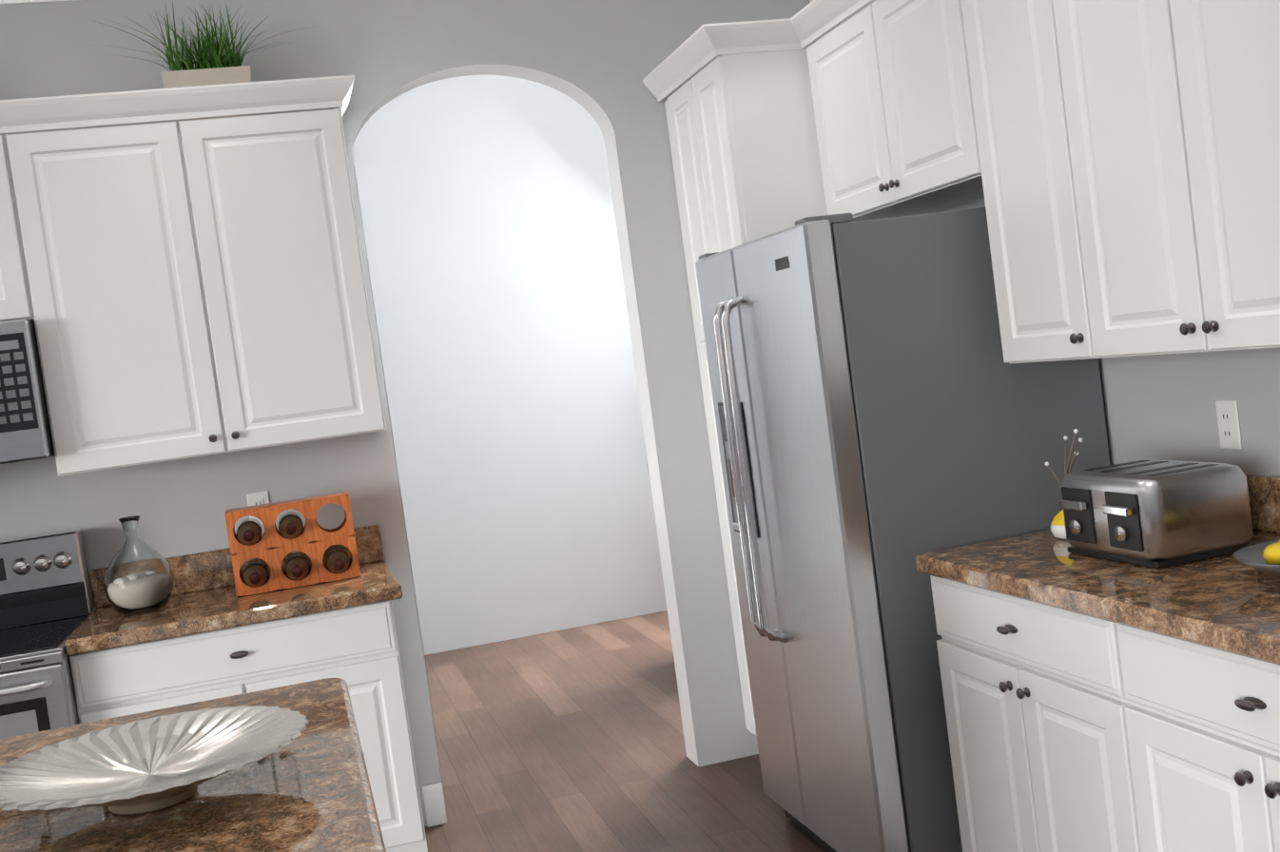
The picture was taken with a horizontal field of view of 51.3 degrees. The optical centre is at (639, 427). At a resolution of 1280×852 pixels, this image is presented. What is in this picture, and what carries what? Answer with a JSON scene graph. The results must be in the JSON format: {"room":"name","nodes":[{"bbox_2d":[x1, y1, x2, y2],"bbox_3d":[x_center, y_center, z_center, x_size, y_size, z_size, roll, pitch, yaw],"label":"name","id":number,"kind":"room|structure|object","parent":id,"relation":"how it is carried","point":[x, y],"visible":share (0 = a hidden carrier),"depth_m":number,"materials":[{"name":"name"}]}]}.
{"room":"kitchen","nodes":[
{"label":"kitchen","id":0,"kind":"room"},
{"bbox_2d":[424,610,829,851],"bbox_3d":[-0.856,1.455,4.086,18.000,0.050,19.000,-8,3,-15],"label":"floor","id":1,"kind":"structure","parent":0,"point":[570,740],"depth_m":5.20,"materials":[{"name":"brown wood"}]},
{"bbox_2d":[0,529,93,738],"bbox_3d":[-1.984,0.982,3.883,0.737,1.205,0.731,-8,3,-15],"label":"range","id":2,"kind":"object","parent":1,"relation":"on","point":[44,578],"visible":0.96,"depth_m":4.14,"materials":[{"name":"silver metal"}]},
{"bbox_2d":[0,678,386,851],"bbox_3d":[-0.746,1.049,1.974,0.810,0.936,1.545,-8,3,-15],"label":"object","id":3,"kind":"object","parent":1,"relation":"on","point":[309,789],"visible":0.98,"depth_m":1.98,"materials":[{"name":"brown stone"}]},
{"bbox_2d":[0,705,309,814],"bbox_3d":[-0.750,0.533,2.040,0.486,0.077,0.486,-8,3,-15],"label":"bowl","id":4,"kind":"object","parent":3,"relation":"on","point":[150,765],"visible":1,"depth_m":2.07,"materials":[{"name":"silver metal"}]},
{"bbox_2d":[69,602,427,851],"bbox_3d":[-1.196,1.018,4.183,0.908,0.897,0.620,-8,3,-15],"label":"base cabinet","id":5,"kind":"object","parent":1,"relation":"on","point":[358,647],"depth_m":3.91,"materials":[{"name":"white wood"}]},
{"bbox_2d":[64,558,402,657],"bbox_3d":[-1.240,0.549,4.151,0.938,0.044,0.644,-8,3,-15],"label":"countertop","id":6,"kind":"structure","parent":5,"relation":"on","point":[185,614],"depth_m":3.91,"materials":[{"name":"brown stone"}]},
{"bbox_2d":[103,515,174,615],"bbox_3d":[-1.548,0.421,4.092,0.204,0.293,0.204,-8,3,-15],"label":"glass vase","id":7,"kind":"object","parent":6,"relation":"on","point":[139,577],"visible":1,"depth_m":4.03,"materials":[{"name":"clear glass"}]},
{"bbox_2d":[224,491,360,597],"bbox_3d":[-1.090,0.369,4.189,0.380,0.265,0.228,-8,3,-15],"label":"wine rack","id":8,"kind":"object","parent":6,"relation":"on","point":[273,546],"visible":1,"depth_m":4.17,"materials":[{"name":"brown wood"}]},
{"bbox_2d":[650,11,840,736],"bbox_3d":[0.611,-0.057,4.624,0.630,2.504,0.670,-8,3,-15],"label":"tall cabinet","id":9,"kind":"object","parent":1,"relation":"on","point":[743,157],"depth_m":4.23,"materials":[{"name":"white wood"}]},
{"bbox_2d":[695,207,1110,851],"bbox_3d":[0.739,0.314,3.839,0.853,1.790,0.902,-8,3,-15],"label":"refrigerator","id":10,"kind":"object","parent":1,"relation":"on","point":[885,413],"visible":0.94,"depth_m":3.40,"materials":[{"name":"silver metal"}]},
{"bbox_2d":[930,578,1137,851],"bbox_3d":[1.162,0.762,3.025,0.620,0.897,0.762,-8,3,-15],"label":"base cabinet","id":11,"kind":"object","parent":1,"relation":"on","point":[1034,722],"depth_m":2.91,"materials":[{"name":"white wood"}]},
{"bbox_2d":[915,528,1279,669],"bbox_3d":[1.194,0.303,2.601,0.644,0.044,1.594,-8,3,-15],"label":"countertop","id":12,"kind":"structure","parent":11,"relation":"on","point":[1222,605],"depth_m":2.60,"materials":[{"name":"brown stone"}]},
{"bbox_2d":[1044,428,1083,539],"bbox_3d":[1.038,0.134,3.216,0.105,0.266,0.116,-8,3,-15],"label":"bud vase","id":13,"kind":"object","parent":12,"relation":"on","point":[1057,528],"visible":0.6,"depth_m":3.22,"materials":[{"name":"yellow ceramic"}]},
{"bbox_2d":[1058,459,1253,568],"bbox_3d":[1.109,0.181,2.906,0.282,0.186,0.345,-8,3,-15],"label":"toaster","id":14,"kind":"object","parent":12,"relation":"on","point":[1157,513],"visible":0.98,"depth_m":2.76,"materials":[{"name":"silver metal"}]},
{"bbox_2d":[1232,540,1279,577],"bbox_3d":[1.248,0.235,2.458,0.284,0.087,0.284,-8,3,-15],"label":"fruit bowl","id":15,"kind":"object","parent":12,"relation":"on","point":[1264,557],"visible":1,"depth_m":2.47,"materials":[{"name":"grey ceramic"}]},
{"bbox_2d":[1110,627,1279,851],"bbox_3d":[1.368,0.774,2.258,0.620,0.897,0.828,-8,3,-15],"label":"base cabinet","id":16,"kind":"object","parent":1,"relation":"on","point":[1201,728],"depth_m":2.36,"materials":[{"name":"white wood"}]},
{"bbox_2d":[0,0,1279,826],"bbox_3d":[-0.737,-0.405,2.615,18.000,3.750,10.150,-8,3,-15],"label":"wall","id":17,"kind":"structure","parent":0,"point":[525,265],"depth_m":4.89,"materials":[{"name":"grey paint"}]},
{"bbox_2d":[0,99,38,322],"bbox_3d":[-2.251,-0.589,4.019,0.744,0.636,0.345,-8,3,-15],"label":"upper cabinet","id":18,"kind":"object","parent":17,"relation":"attached to","point":[16,294],"depth_m":3.95,"materials":[{"name":"white wood"}]},
{"bbox_2d":[0,319,55,465],"bbox_3d":[-2.163,-0.064,3.977,0.736,0.415,0.478,-8,3,-15],"label":"over-the-range microwave","id":19,"kind":"object","parent":18,"relation":"attached to","point":[25,432],"visible":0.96,"depth_m":3.88,"materials":[{"name":"silver plastic"}]},
{"bbox_2d":[0,0,73,4],"bbox_3d":[-4.683,-1.008,3.498,11.068,0.102,0.078,-8,3,-15],"label":"crown molding","id":20,"kind":"structure","parent":17,"relation":"attached to","point":[2,2],"depth_m":4.22,"materials":[{"name":"white wood"}]},
{"bbox_2d":[3,76,386,476],"bbox_3d":[-1.393,-0.474,4.250,0.983,1.112,0.345,-8,3,-15],"label":"upper cabinet","id":21,"kind":"object","parent":17,"relation":"attached to","point":[179,288],"depth_m":4.08,"materials":[{"name":"white wood"}]},
{"bbox_2d":[82,0,315,121],"bbox_3d":[-1.357,-1.154,4.181,0.719,0.400,0.443,-8,3,-15],"label":"potted plant","id":22,"kind":"object","parent":21,"relation":"on","point":[222,67],"visible":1,"depth_m":4.21,"materials":[{"name":"green plant"}]},
{"bbox_2d":[89,524,384,607],"bbox_3d":[-2.723,0.664,4.077,3.845,0.124,0.021,-8,3,-15],"label":"backsplash","id":23,"kind":"structure","parent":17,"relation":"attached to","point":[194,572],"depth_m":4.41,"materials":[{"name":"brown stone"}]},
{"bbox_2d":[246,490,269,525],"bbox_3d":[-1.277,0.275,4.468,0.070,0.114,0.009,-8,3,-15],"label":"electrical outlet plate","id":24,"kind":"object","parent":17,"relation":"attached to","point":[261,497],"depth_m":4.46,"materials":[{"name":"white plastic"}]},
{"bbox_2d":[422,782,446,827],"bbox_3d":[0.717,1.285,1.398,1.170,0.140,6.998,-8,3,-15],"label":"baseboard","id":25,"kind":"structure","parent":17,"relation":"attached to","point":[434,804],"depth_m":4.62,"materials":[{"name":"white wood"}]},
{"bbox_2d":[798,0,977,221],"bbox_3d":[0.845,-0.940,3.817,0.345,0.565,0.979,-8,3,-15],"label":"upper cabinet","id":26,"kind":"object","parent":17,"relation":"attached to","point":[888,107],"depth_m":3.75,"materials":[{"name":"white wood"}]},
{"bbox_2d":[954,0,1091,363],"bbox_3d":[1.054,-0.694,3.170,0.345,1.042,0.385,-8,3,-15],"label":"upper cabinet","id":27,"kind":"object","parent":17,"relation":"attached to","point":[1008,61],"depth_m":3.13,"materials":[{"name":"white wood"}]},
{"bbox_2d":[1049,0,1279,358],"bbox_3d":[1.202,-0.685,2.617,0.345,1.042,0.760,-8,3,-15],"label":"upper cabinet","id":28,"kind":"object","parent":17,"relation":"attached to","point":[1115,164],"depth_m":2.62,"materials":[{"name":"white wood"}]},
{"bbox_2d":[1215,400,1241,449],"bbox_3d":[1.357,-0.006,3.074,0.009,0.114,0.070,-8,3,-15],"label":"electrical outlet plate","id":29,"kind":"object","parent":17,"relation":"attached to","point":[1228,422],"depth_m":3.07,"materials":[{"name":"white plastic"}]},
{"bbox_2d":[1245,474,1279,532],"bbox_3d":[1.481,0.175,2.676,0.021,0.124,1.594,-8,3,-15],"label":"backsplash","id":30,"kind":"structure","parent":17,"relation":"attached to","point":[1264,491],"depth_m":2.97,"materials":[{"name":"brown stone"}]}
]}

